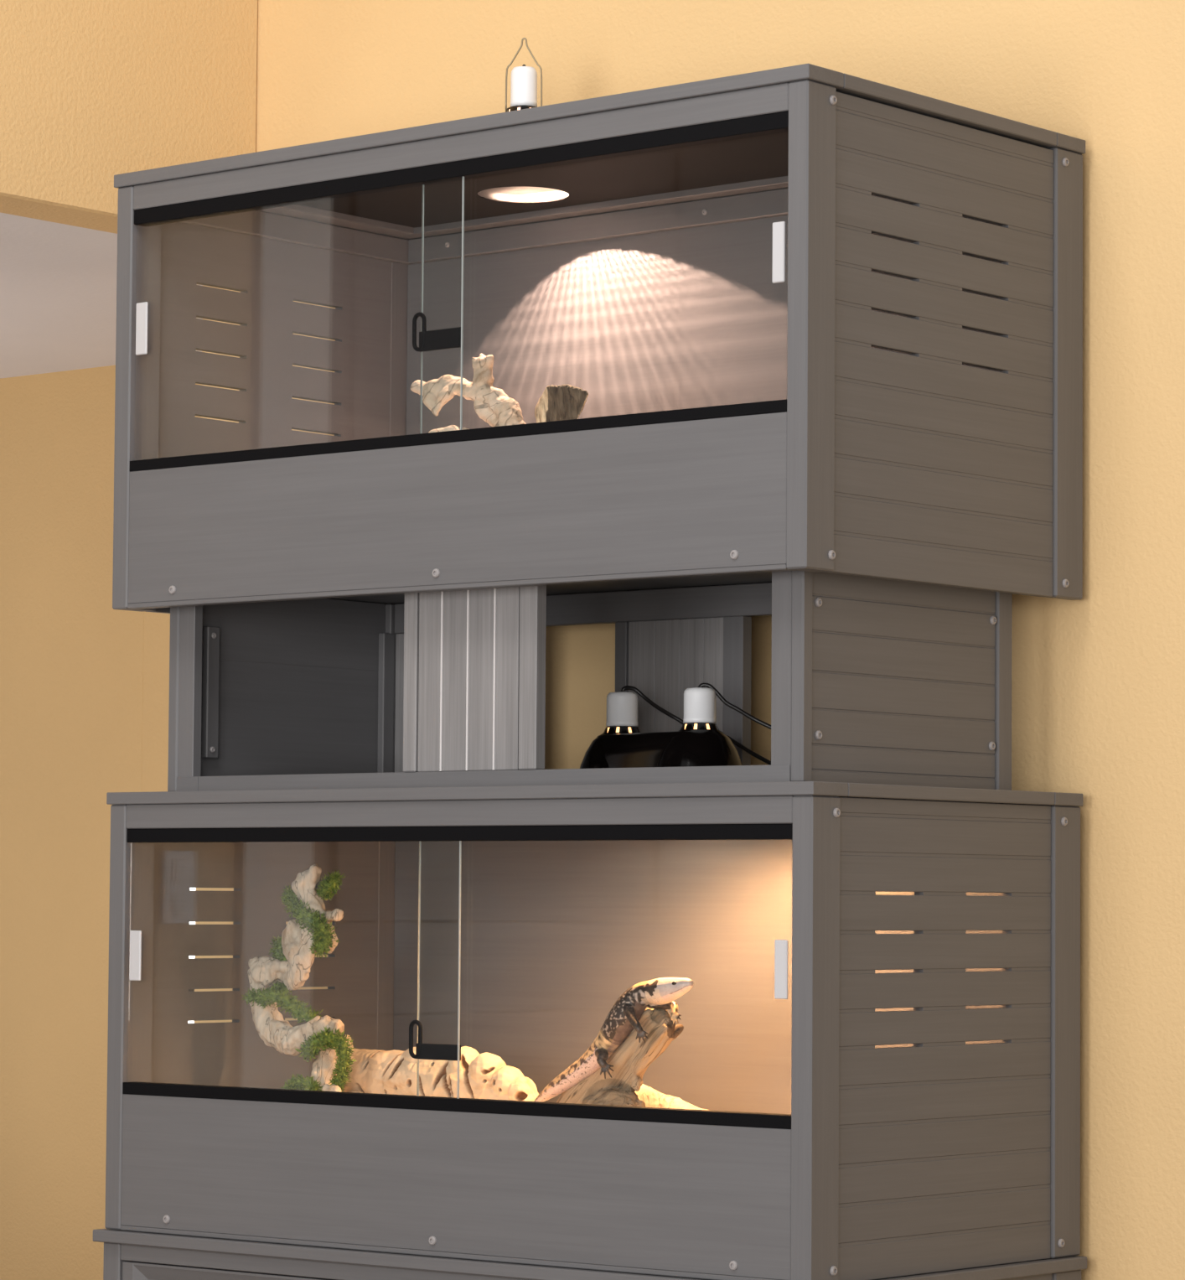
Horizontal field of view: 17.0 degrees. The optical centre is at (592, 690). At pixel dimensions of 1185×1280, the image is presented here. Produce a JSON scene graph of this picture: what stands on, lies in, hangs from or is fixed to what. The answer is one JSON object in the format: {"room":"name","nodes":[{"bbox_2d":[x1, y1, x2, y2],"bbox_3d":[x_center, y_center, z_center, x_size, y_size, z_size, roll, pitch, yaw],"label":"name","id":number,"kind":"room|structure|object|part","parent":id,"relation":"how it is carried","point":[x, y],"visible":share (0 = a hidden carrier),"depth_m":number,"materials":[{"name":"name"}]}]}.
{"room":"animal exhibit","nodes":[
{"label":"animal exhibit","id":0,"kind":"room"},
{"bbox_2d":[0,365,202,1279],"bbox_3d":[-1.208,0.517,8.058,3.550,2.320,0.100,-2,-4,40],"label":"wall","id":1,"kind":"structure","parent":0,"point":[85,681],"depth_m":7.88,"materials":[{"name":"paint"}]},
{"bbox_2d":[187,887,195,1023],"bbox_3d":[-0.798,0.559,7.700,0.153,0.503,0.040,-2,-4,40],"label":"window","id":2,"kind":"structure","parent":1,"relation":"in","point":[190,888],"depth_m":7.70,"materials":[{"name":"white"}]},
{"bbox_2d":[0,212,202,378],"bbox_3d":[-2.616,-0.771,6.612,3.308,0.100,4.235,-2,-4,40],"label":"ceiling","id":3,"kind":"structure","parent":0,"point":[58,281],"depth_m":6.95,"materials":[{"name":"white paint"}]},
{"bbox_2d":[0,0,257,233],"bbox_3d":[-1.622,-0.416,5.111,0.120,3.870,3.236,-2,-4,40],"label":"wall","id":4,"kind":"structure","parent":0,"point":[92,92],"depth_m":6.10,"materials":[{"name":"yellow paint"}]},
{"bbox_2d":[193,0,1184,1279],"bbox_3d":[0.440,-0.377,5.575,2.692,3.870,0.120,-2,-4,40],"label":"wall","id":5,"kind":"structure","parent":0,"point":[1098,679],"depth_m":5.30,"materials":[{"name":"yellow paint"}]},
{"bbox_3d":[-0.714,1.497,3.566,10.000,0.100,9.000,-2,-4,40],"label":"floor","id":6,"kind":"structure","parent":0,"visible":0},
{"bbox_2d":[93,1228,1087,1279],"bbox_3d":[-0.032,1.146,5.348,1.242,0.797,0.637,-2,-4,39],"label":"base cabinet","id":7,"kind":"object","parent":6,"relation":"on","point":[128,1255],"visible":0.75,"depth_m":5.26,"materials":[{"name":"grey wood"}]},
{"bbox_3d":[-0.655,1.159,5.526,0.033,0.780,0.060,-2,-4,39],"label":"corner post","id":8,"kind":"part","parent":7,"relation":"part of","materials":[{"name":"grey wood"}]},
{"bbox_3d":[-0.430,1.132,5.320,0.575,0.692,0.016,-2,-4,39],"label":"door","id":9,"kind":"part","parent":7,"relation":"part of","materials":[{"name":"grey wood"}]},
{"bbox_3d":[-0.204,0.765,5.154,1.157,0.024,0.018,-2,-4,39],"label":"rail","id":10,"kind":"part","parent":7,"relation":"part of","materials":[{"name":"grey wood"}]},
{"bbox_2d":[104,781,1083,1279],"bbox_3d":[-0.018,0.444,5.396,1.227,0.609,0.608,-2,-4,39],"label":"terrarium","id":11,"kind":"object","parent":7,"relation":"on","point":[879,1040],"visible":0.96,"depth_m":5.20,"materials":[{"name":"grey wood"}]},
{"bbox_3d":[-0.649,0.457,5.562,0.031,0.592,0.060,-2,-4,39],"label":"corner post","id":12,"kind":"part","parent":11,"relation":"part of","materials":[{"name":"grey wood"}]},
{"bbox_3d":[-0.637,0.369,5.525,0.021,0.070,0.004,-2,-4,39],"label":"finger pull","id":13,"kind":"part","parent":11,"relation":"part of","materials":[{"name":"white plastic"}]},
{"bbox_3d":[-0.481,0.469,5.773,0.015,0.592,0.478,-2,-4,39],"label":"panel","id":14,"kind":"part","parent":11,"relation":"part of","materials":[{"name":"grey"}]},
{"bbox_3d":[-0.410,0.371,5.345,0.615,0.338,0.004,-2,-4,39],"label":"sliding glass door","id":15,"kind":"part","parent":11,"relation":"part of","materials":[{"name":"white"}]},
{"bbox_2d":[241,864,356,1092],"bbox_3d":[-0.407,0.422,5.603,0.215,0.354,0.081,-2,-4,42],"label":"branch","id":16,"kind":"object","parent":11,"relation":"on","point":[295,952],"visible":0.91,"depth_m":5.59,"materials":[{"name":"beige wood"}]},
{"bbox_3d":[-0.310,0.481,5.985,0.020,0.592,0.065,-2,-4,39],"label":"corner post","id":17,"kind":"part","parent":11,"relation":"part of","materials":[{"name":"grey wood"}]},
{"bbox_3d":[0.011,0.356,5.013,0.620,0.338,0.004,-2,-4,39],"label":"sliding glass door","id":18,"kind":"part","parent":11,"relation":"part of","materials":[{"name":"clear glass"}]},
{"bbox_2d":[342,1034,538,1101],"bbox_3d":[-0.231,0.543,5.578,0.417,0.111,0.085,-2,-4,40],"label":"log","id":19,"kind":"object","parent":11,"relation":"on","point":[484,1075],"visible":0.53,"depth_m":5.52,"materials":[{"name":"beige wood"}]},
{"bbox_3d":[-0.185,0.136,5.205,1.227,0.017,0.074,-2,-4,39],"label":"rail","id":20,"kind":"part","parent":11,"relation":"part of","materials":[{"name":"grey wood"}]},
{"bbox_2d":[167,570,1012,791],"bbox_3d":[-0.022,-0.007,5.416,1.118,0.293,0.463,-2,-4,40],"label":"shelf unit","id":21,"kind":"object","parent":11,"relation":"on","point":[874,681],"visible":0.83,"depth_m":5.26,"materials":[{"name":"grey wood"}]},
{"bbox_3d":[-0.586,-0.002,5.598,0.020,0.293,0.022,-2,-4,40],"label":"post","id":22,"kind":"part","parent":21,"relation":"part of","materials":[{"name":"grey wood"}]},
{"bbox_3d":[-0.569,0.131,5.564,0.042,0.022,0.001,-2,-4,40],"label":"corner plate","id":23,"kind":"part","parent":21,"relation":"part of","materials":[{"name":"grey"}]},
{"bbox_3d":[-0.567,-0.003,5.581,0.031,0.293,0.016,-2,-4,40],"label":"post","id":24,"kind":"part","parent":21,"relation":"part of","materials":[{"name":"grey wood"}]},
{"bbox_3d":[-0.447,0.008,5.762,0.015,0.293,0.407,-2,-4,40],"label":"panel","id":25,"kind":"part","parent":21,"relation":"part of","materials":[{"name":"grey wood"}]},
{"bbox_3d":[-0.303,0.018,5.929,0.030,0.293,0.034,-2,-4,40],"label":"post","id":26,"kind":"part","parent":21,"relation":"part of","materials":[{"name":"grey wood"}]},
{"bbox_3d":[-0.200,0.027,5.842,0.239,0.230,0.012,-2,-4,40],"label":"panel","id":27,"kind":"part","parent":21,"relation":"part of","materials":[{"name":"grey wood"}]},
{"bbox_3d":[-0.161,-0.029,5.242,0.176,0.270,0.016,-2,-4,40],"label":"slatted panel","id":28,"kind":"part","parent":21,"relation":"part of","materials":[{"name":"grey wood"}]},
{"bbox_3d":[-0.165,0.118,5.239,1.017,0.023,0.017,-2,-4,40],"label":"rail","id":29,"kind":"part","parent":21,"relation":"part of","materials":[{"name":"grey wood"}]},
{"bbox_3d":[0.116,-0.122,5.587,1.057,0.044,0.018,-2,-4,40],"label":"rail","id":30,"kind":"part","parent":21,"relation":"part of","materials":[{"name":"grey wood"}]},
{"bbox_2d":[112,63,1085,613],"bbox_3d":[-0.011,-0.426,5.448,1.227,0.617,0.622,-2,-4,40],"label":"terrarium","id":31,"kind":"object","parent":21,"relation":"on","point":[809,317],"visible":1,"depth_m":5.26,"materials":[{"name":"grey wood"}]},
{"bbox_3d":[-0.645,-0.413,5.615,0.031,0.599,0.060,-2,-4,40],"label":"corner post","id":32,"kind":"part","parent":31,"relation":"part of","materials":[{"name":"grey wood"}]},
{"bbox_3d":[-0.635,-0.510,5.579,0.022,0.074,0.004,-2,-4,40],"label":"finger pull","id":33,"kind":"part","parent":31,"relation":"part of","materials":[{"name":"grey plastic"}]},
{"bbox_3d":[-0.471,-0.399,5.829,0.015,0.595,0.492,-2,-4,40],"label":"panel","id":34,"kind":"part","parent":31,"relation":"part of","materials":[{"name":"grey"}]},
{"bbox_3d":[-0.407,-0.499,5.394,0.618,0.339,0.004,-2,-4,40],"label":"sliding glass door","id":35,"kind":"part","parent":31,"relation":"part of","materials":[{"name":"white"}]},
{"bbox_3d":[-0.451,-0.709,5.834,0.074,0.018,0.477,-2,-4,40],"label":"rail","id":36,"kind":"part","parent":31,"relation":"part of","materials":[{"name":"grey wood"}]},
{"bbox_3d":[-0.294,-0.388,6.045,0.020,0.599,0.065,-2,-4,40],"label":"corner post","id":37,"kind":"part","parent":31,"relation":"part of","materials":[{"name":"grey wood"}]},
{"bbox_3d":[0.011,-0.514,5.059,0.618,0.339,0.004,-2,-4,40],"label":"sliding glass door","id":38,"kind":"part","parent":31,"relation":"part of","materials":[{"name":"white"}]},
{"bbox_2d":[410,353,526,432],"bbox_3d":[-0.190,-0.380,5.593,0.219,0.195,0.099,-2,-4,40],"label":"driftwood","id":39,"kind":"object","parent":31,"relation":"on","point":[492,405],"visible":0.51,"depth_m":5.59,"materials":[{"name":"beige wood"}]},
{"bbox_3d":[-0.184,-0.738,5.253,1.227,0.018,0.074,-2,-4,40],"label":"rail","id":40,"kind":"part","parent":31,"relation":"part of","materials":[{"name":"grey wood"}]},
{"bbox_2d":[485,37,562,198],"bbox_3d":[-0.095,-0.831,5.729,0.158,0.222,0.173,-2,-4,40],"label":"dome lamp","id":41,"kind":"object","parent":31,"relation":"on","point":[524,78],"visible":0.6,"depth_m":5.70,"materials":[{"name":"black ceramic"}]},
{"bbox_2d":[510,66,537,107],"bbox_3d":[-0.099,-0.870,5.713,0.039,0.058,0.039,-2,-4,40],"label":"socket","id":42,"kind":"object","parent":41,"relation":"attached to","point":[523,79],"depth_m":5.70,"materials":[{"name":"white ceramic"}]},
{"bbox_3d":[-0.008,-0.729,5.465,1.080,0.006,0.478,-2,-4,40],"label":"roof panel","id":43,"kind":"part","parent":31,"relation":"part of","materials":[{"name":"grey wood"}]},
{"bbox_3d":[-0.013,-0.160,5.434,1.157,0.012,0.559,-2,-4,40],"label":"panel","id":44,"kind":"part","parent":31,"relation":"part of","materials":[{"name":"grey wood"}]},
{"bbox_2d":[534,384,588,422],"bbox_3d":[-0.046,-0.374,5.441,0.059,0.089,0.198,1,-3,-8],"label":"stump","id":45,"kind":"object","parent":31,"relation":"in","point":[563,401],"visible":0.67,"depth_m":5.40,"materials":[{"name":"brown wood"}]},
{"bbox_3d":[0.174,-0.414,5.669,1.180,0.578,0.016,-2,-4,40],"label":"panel","id":46,"kind":"part","parent":31,"relation":"part of","materials":[{"name":"grey"}]},
{"bbox_3d":[0.168,-0.713,5.675,1.227,0.018,0.070,-2,-4,40],"label":"rail","id":47,"kind":"part","parent":31,"relation":"part of","materials":[{"name":"grey wood"}]},
{"bbox_3d":[0.229,-0.539,4.873,0.018,0.075,0.004,-2,-4,40],"label":"finger pull","id":48,"kind":"part","parent":31,"relation":"part of","materials":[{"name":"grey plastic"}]},
{"bbox_3d":[0.268,-0.446,4.855,0.031,0.599,0.060,-2,-4,40],"label":"corner post","id":49,"kind":"part","parent":31,"relation":"part of","materials":[{"name":"grey wood"}]},
{"bbox_3d":[0.448,-0.432,5.064,0.015,0.595,0.492,-2,-4,40],"label":"panel","id":50,"kind":"part","parent":31,"relation":"part of","materials":[{"name":"grey wood"}]},
{"bbox_3d":[0.435,-0.742,5.096,0.074,0.018,0.477,-2,-4,40],"label":"rail","id":51,"kind":"part","parent":31,"relation":"part of","materials":[{"name":"grey wood"}]},
{"bbox_3d":[0.628,-0.421,5.277,0.020,0.599,0.065,-2,-4,40],"label":"corner post","id":52,"kind":"part","parent":31,"relation":"part of","materials":[{"name":"grey wood"}]},
{"bbox_3d":[0.120,0.024,5.575,0.173,0.249,0.012,-2,-4,40],"label":"panel","id":53,"kind":"part","parent":21,"relation":"part of","materials":[{"name":"grey wood"}]},
{"bbox_3d":[0.227,0.102,4.901,0.042,0.022,0.001,-2,-4,40],"label":"corner plate","id":54,"kind":"part","parent":21,"relation":"part of","materials":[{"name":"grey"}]},
{"bbox_3d":[0.238,-0.032,4.911,0.031,0.293,0.016,-2,-4,40],"label":"post","id":55,"kind":"part","parent":21,"relation":"part of","materials":[{"name":"grey wood"}]},
{"bbox_3d":[0.259,-0.033,4.896,0.020,0.293,0.022,-2,-4,40],"label":"post","id":56,"kind":"part","parent":21,"relation":"part of","materials":[{"name":"grey wood"}]},
{"bbox_3d":[0.395,-0.023,5.061,0.015,0.293,0.407,-2,-4,40],"label":"panel","id":57,"kind":"part","parent":21,"relation":"part of","materials":[{"name":"grey wood"}]},
{"bbox_3d":[0.533,-0.013,5.233,0.030,0.293,0.034,-2,-4,40],"label":"post","id":58,"kind":"part","parent":21,"relation":"part of","materials":[{"name":"grey wood"}]},
{"bbox_2d":[556,1007,684,1107],"bbox_3d":[0.023,0.503,5.303,0.076,0.167,0.211,3,-4,-44],"label":"branch","id":59,"kind":"object","parent":11,"relation":"on","point":[632,1059],"visible":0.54,"depth_m":5.27,"materials":[{"name":"brown wood"}]},
{"bbox_2d":[534,977,694,1102],"bbox_3d":[0.023,0.468,5.286,0.281,0.175,0.060,-2,-4,40],"label":"lizard","id":60,"kind":"object","parent":59,"relation":"on","point":[625,1013],"visible":1,"depth_m":5.26,"materials":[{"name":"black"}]},
{"bbox_2d":[634,1083,707,1109],"bbox_3d":[0.101,0.561,5.366,0.197,0.059,0.054,-2,-4,40],"label":"driftwood slab","id":61,"kind":"object","parent":11,"relation":"on","point":[651,1097],"visible":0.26,"depth_m":5.36,"materials":[{"name":"beige wood"}]},
{"bbox_2d":[580,682,771,768],"bbox_3d":[0.116,0.066,5.410,0.187,0.150,0.301,3,-4,-40],"label":"dome lamp","id":62,"kind":"object","parent":11,"relation":"on","point":[698,742],"visible":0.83,"depth_m":5.33,"materials":[{"name":"black metal"}]},
{"bbox_3d":[0.041,0.082,5.457,0.052,0.062,0.052,-2,-4,40],"label":"bulb","id":63,"kind":"part","parent":62,"relation":"part of","materials":[{"name":"beige"}]},
{"bbox_2d":[606,691,638,726],"bbox_3d":[0.041,0.025,5.460,0.044,0.048,0.044,-2,-4,40],"label":"socket","id":64,"kind":"object","parent":62,"relation":"attached to","point":[622,707],"depth_m":5.44,"materials":[{"name":"white ceramic"}]},
{"bbox_3d":[0.092,0.025,5.462,0.107,0.064,0.016,1,-3,-8],"label":"cord","id":65,"kind":"part","parent":62,"relation":"part of","materials":[{"name":"black plastic"}]},
{"bbox_3d":[0.144,0.076,5.332,0.052,0.062,0.052,-2,-4,40],"label":"bulb","id":66,"kind":"part","parent":62,"relation":"part of","materials":[{"name":"beige glass"}]},
{"bbox_2d":[683,687,716,723],"bbox_3d":[0.145,0.020,5.335,0.044,0.048,0.044,-2,-4,40],"label":"socket","id":67,"kind":"object","parent":62,"relation":"attached to","point":[699,702],"depth_m":5.32,"materials":[{"name":"white ceramic"}]},
{"bbox_3d":[0.195,0.022,5.332,0.106,0.065,0.008,0,-3,2],"label":"cord","id":68,"kind":"part","parent":62,"relation":"part of","materials":[{"name":"black plastic"}]},
{"bbox_3d":[0.218,0.084,5.420,0.007,0.048,0.116,2,-4,-34],"label":"cord","id":69,"kind":"part","parent":62,"relation":"part of","materials":[{"name":"black plastic"}]},
{"bbox_3d":[0.161,0.456,5.614,1.180,0.571,0.016,-2,-4,39],"label":"panel","id":70,"kind":"part","parent":11,"relation":"part of","materials":[{"name":"grey"}]},
{"bbox_3d":[0.230,0.340,4.828,0.019,0.072,0.004,-2,-4,39],"label":"finger pull","id":71,"kind":"part","parent":11,"relation":"part of","materials":[{"name":"white plastic"}]},
{"bbox_3d":[0.271,0.424,4.810,0.031,0.592,0.060,-2,-4,39],"label":"corner post","id":72,"kind":"part","parent":11,"relation":"part of","materials":[{"name":"grey wood"}]},
{"bbox_3d":[0.444,0.436,5.016,0.015,0.592,0.478,-2,-4,39],"label":"panel","id":73,"kind":"part","parent":11,"relation":"part of","materials":[{"name":"grey wood"}]},
{"bbox_3d":[0.432,0.132,5.047,0.074,0.017,0.464,-2,-4,39],"label":"rail","id":74,"kind":"part","parent":11,"relation":"part of","materials":[{"name":"grey wood"}]},
{"bbox_3d":[0.155,0.160,5.619,1.227,0.017,0.070,-2,-4,39],"label":"rail","id":75,"kind":"part","parent":11,"relation":"part of","materials":[{"name":"grey wood"}]},
{"bbox_3d":[0.619,0.448,5.225,0.020,0.592,0.065,-2,-4,39],"label":"corner post","id":76,"kind":"part","parent":11,"relation":"part of","materials":[{"name":"grey wood"}]},
{"bbox_3d":[0.441,1.139,4.978,0.016,0.780,0.479,-2,-4,39],"label":"panel","id":77,"kind":"part","parent":7,"relation":"part of","materials":[{"name":"grey wood"}]},
{"bbox_3d":[0.610,1.151,5.191,0.033,0.780,0.065,-2,-4,39],"label":"corner post","id":78,"kind":"part","parent":7,"relation":"part of","materials":[{"name":"grey wood"}]}
]}

